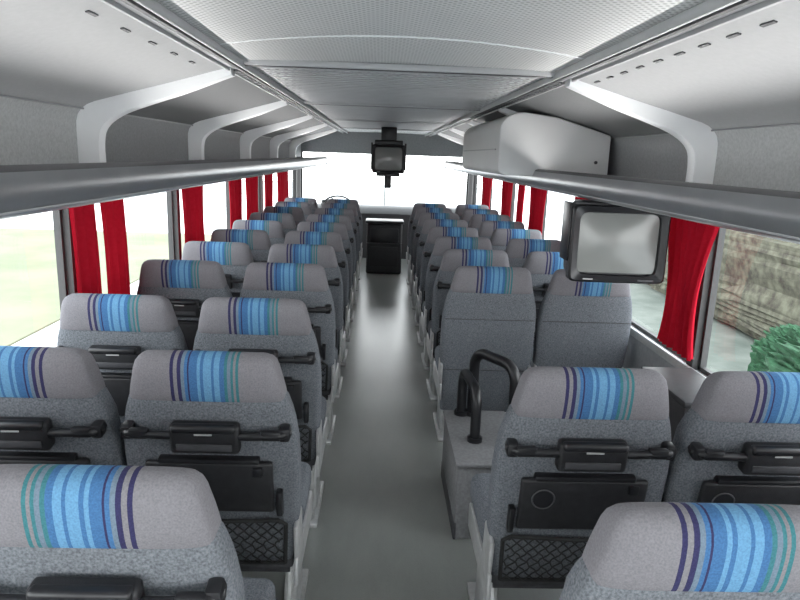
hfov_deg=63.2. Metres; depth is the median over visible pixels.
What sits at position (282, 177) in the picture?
curtain
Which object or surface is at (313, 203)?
passenger seat
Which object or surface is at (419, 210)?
passenger seat
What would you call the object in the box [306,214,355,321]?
passenger seat
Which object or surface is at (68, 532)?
passenger seat
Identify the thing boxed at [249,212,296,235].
passenger seat
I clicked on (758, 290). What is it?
stone wall
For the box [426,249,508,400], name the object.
passenger seat
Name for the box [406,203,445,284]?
passenger seat
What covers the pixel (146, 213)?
sky
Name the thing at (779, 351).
bush
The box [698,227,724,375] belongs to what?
window
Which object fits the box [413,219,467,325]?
passenger seat
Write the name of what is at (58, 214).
window
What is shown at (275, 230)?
passenger seat
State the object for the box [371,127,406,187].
television
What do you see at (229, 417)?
passenger seat
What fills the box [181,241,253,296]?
passenger seat
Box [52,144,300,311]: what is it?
wall
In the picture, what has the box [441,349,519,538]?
box
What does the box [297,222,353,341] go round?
passenger seat
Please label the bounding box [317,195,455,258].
dashboard
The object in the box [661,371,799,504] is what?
passenger seat
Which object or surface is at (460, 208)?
passenger seat
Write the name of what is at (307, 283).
passenger seat
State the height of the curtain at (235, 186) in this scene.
0.740 m
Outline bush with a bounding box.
[747,323,799,371]
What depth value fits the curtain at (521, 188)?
6.73 m
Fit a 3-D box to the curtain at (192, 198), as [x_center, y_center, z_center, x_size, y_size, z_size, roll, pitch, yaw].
[-1.467,-0.553,4.617,0.048,0.740,0.630,2,13,-2]
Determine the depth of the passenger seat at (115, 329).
2.56 m
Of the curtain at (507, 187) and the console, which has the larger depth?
the console
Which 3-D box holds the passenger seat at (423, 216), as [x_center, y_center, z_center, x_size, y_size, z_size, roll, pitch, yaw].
[0.393,-0.443,7.190,0.526,1.078,0.640,2,13,-2]
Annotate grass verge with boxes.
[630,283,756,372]
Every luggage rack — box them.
[0,0,336,219]
[438,0,799,243]
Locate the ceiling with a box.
[156,0,705,134]
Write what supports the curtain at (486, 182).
hanging from the luggage rack at (704, 128)
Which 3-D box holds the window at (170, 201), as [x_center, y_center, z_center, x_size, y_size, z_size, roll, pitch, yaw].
[-1.532,-0.351,3.697,0.022,0.880,1.490,2,13,-2]
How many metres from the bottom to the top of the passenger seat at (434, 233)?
1.078 m
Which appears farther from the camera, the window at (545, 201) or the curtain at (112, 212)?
the window at (545, 201)
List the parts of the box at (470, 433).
handrail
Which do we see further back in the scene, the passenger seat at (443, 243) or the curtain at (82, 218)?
the passenger seat at (443, 243)
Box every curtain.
[69,204,101,293]
[100,199,130,293]
[181,186,204,242]
[229,179,241,228]
[245,176,257,219]
[264,174,272,206]
[277,171,288,201]
[481,177,491,208]
[501,181,512,216]
[516,185,525,221]
[528,187,546,233]
[657,217,719,360]
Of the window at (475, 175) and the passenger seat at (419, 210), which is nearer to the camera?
the passenger seat at (419, 210)
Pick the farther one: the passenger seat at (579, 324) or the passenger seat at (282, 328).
the passenger seat at (579, 324)
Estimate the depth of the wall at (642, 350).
3.37 m
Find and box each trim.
[100,0,347,133]
[425,0,786,136]
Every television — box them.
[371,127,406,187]
[560,199,670,283]
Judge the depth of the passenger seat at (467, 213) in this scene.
7.51 m
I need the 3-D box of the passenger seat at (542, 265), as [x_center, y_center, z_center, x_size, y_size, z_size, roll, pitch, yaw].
[1.008,0.164,4.555,0.526,1.078,0.640,2,13,-2]
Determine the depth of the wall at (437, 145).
10.99 m
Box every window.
[54,210,67,300]
[168,191,174,259]
[227,181,229,228]
[258,176,259,211]
[293,170,294,197]
[474,175,476,204]
[510,183,514,220]
[542,201,545,238]
[631,319,686,360]
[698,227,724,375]
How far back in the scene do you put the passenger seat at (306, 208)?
7.63 m
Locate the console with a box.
[365,218,403,273]
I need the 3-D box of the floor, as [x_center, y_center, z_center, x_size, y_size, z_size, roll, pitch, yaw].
[-0.126,0.575,5.198,3.060,0.080,12.900,2,13,-2]
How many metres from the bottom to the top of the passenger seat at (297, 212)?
1.078 m
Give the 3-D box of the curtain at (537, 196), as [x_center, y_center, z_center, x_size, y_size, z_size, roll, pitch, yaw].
[1.273,-0.778,6.063,0.048,0.740,0.760,2,13,-2]
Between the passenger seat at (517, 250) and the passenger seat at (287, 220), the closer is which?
the passenger seat at (517, 250)
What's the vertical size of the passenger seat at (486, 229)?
1.078 m
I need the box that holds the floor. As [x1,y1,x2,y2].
[241,258,562,599]
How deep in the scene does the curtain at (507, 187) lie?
7.50 m
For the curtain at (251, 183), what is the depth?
6.62 m
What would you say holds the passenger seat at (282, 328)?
on the floor
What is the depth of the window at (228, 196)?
6.06 m
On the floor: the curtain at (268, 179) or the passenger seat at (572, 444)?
the passenger seat at (572, 444)
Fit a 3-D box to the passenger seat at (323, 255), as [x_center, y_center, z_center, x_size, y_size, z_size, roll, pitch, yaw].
[-0.648,0.118,4.498,0.526,1.078,0.640,2,13,-2]
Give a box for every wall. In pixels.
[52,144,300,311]
[301,131,468,203]
[467,174,725,377]
[647,229,799,340]
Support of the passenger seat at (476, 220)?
on the floor
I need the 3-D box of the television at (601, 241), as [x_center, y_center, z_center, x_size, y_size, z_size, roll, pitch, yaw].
[1.035,-0.301,3.234,0.472,0.378,0.375,2,12,0]
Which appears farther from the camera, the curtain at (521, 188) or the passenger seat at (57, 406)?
the curtain at (521, 188)
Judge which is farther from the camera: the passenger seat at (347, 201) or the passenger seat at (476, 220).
the passenger seat at (347, 201)
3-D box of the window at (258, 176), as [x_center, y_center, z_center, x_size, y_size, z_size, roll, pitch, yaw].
[-1.620,-1.052,6.843,0.022,0.880,1.440,2,13,-2]
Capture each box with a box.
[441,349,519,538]
[641,367,705,441]
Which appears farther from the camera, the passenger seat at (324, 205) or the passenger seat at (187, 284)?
the passenger seat at (324, 205)
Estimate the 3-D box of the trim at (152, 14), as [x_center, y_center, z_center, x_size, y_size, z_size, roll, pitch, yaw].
[-0.746,-1.437,4.732,0.092,0.046,12.680,2,13,-2]
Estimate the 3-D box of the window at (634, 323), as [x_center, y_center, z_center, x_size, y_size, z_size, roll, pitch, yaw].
[1.427,-0.270,3.798,0.022,0.880,1.490,2,13,-2]
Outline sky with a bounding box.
[0,180,574,346]
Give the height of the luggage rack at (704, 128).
0.521 m
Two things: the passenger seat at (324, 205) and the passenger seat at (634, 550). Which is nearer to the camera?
the passenger seat at (634, 550)
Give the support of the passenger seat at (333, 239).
on the floor
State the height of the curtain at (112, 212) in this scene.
0.740 m
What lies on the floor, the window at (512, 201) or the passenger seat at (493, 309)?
the passenger seat at (493, 309)
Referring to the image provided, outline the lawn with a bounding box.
[0,228,211,345]
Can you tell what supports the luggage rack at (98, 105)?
attached to the wall at (67, 231)
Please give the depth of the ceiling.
2.23 m
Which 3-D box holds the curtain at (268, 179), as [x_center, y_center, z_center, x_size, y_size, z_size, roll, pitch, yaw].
[-1.552,-1.234,7.676,0.048,0.740,0.660,2,13,-2]
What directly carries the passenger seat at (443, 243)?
on the floor
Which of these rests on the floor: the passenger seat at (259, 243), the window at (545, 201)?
the passenger seat at (259, 243)
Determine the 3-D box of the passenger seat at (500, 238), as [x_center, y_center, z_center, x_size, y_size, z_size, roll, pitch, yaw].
[0.972,-0.128,5.862,0.526,1.078,0.640,2,13,-2]
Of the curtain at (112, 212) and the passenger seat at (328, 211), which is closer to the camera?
the curtain at (112, 212)
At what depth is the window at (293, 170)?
10.55 m
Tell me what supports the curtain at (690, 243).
hanging from the luggage rack at (704, 128)
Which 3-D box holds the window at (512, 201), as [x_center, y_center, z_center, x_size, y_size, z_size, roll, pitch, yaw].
[1.339,-0.971,6.944,0.022,0.880,1.440,2,13,-2]
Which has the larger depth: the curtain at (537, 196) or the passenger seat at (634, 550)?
the curtain at (537, 196)
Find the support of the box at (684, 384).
on the floor
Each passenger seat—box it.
[0,346,126,465]
[0,464,275,599]
[56,293,187,423]
[119,350,311,599]
[137,259,231,349]
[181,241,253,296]
[193,297,327,527]
[211,229,270,261]
[232,220,285,245]
[240,262,338,444]
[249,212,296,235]
[263,206,305,226]
[267,244,344,397]
[275,201,311,220]
[284,197,317,213]
[284,231,349,365]
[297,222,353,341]
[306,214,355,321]
[315,208,358,304]
[321,203,360,290]
[326,199,362,279]
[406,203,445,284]
[408,207,451,295]
[410,212,458,309]
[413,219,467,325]
[417,227,478,344]
[421,236,491,369]
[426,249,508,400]
[433,266,535,440]
[455,204,488,219]
[461,209,498,225]
[467,366,676,599]
[468,214,509,231]
[478,221,524,239]
[490,229,541,251]
[505,239,560,267]
[523,251,563,346]
[530,269,631,367]
[559,502,799,599]
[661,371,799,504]

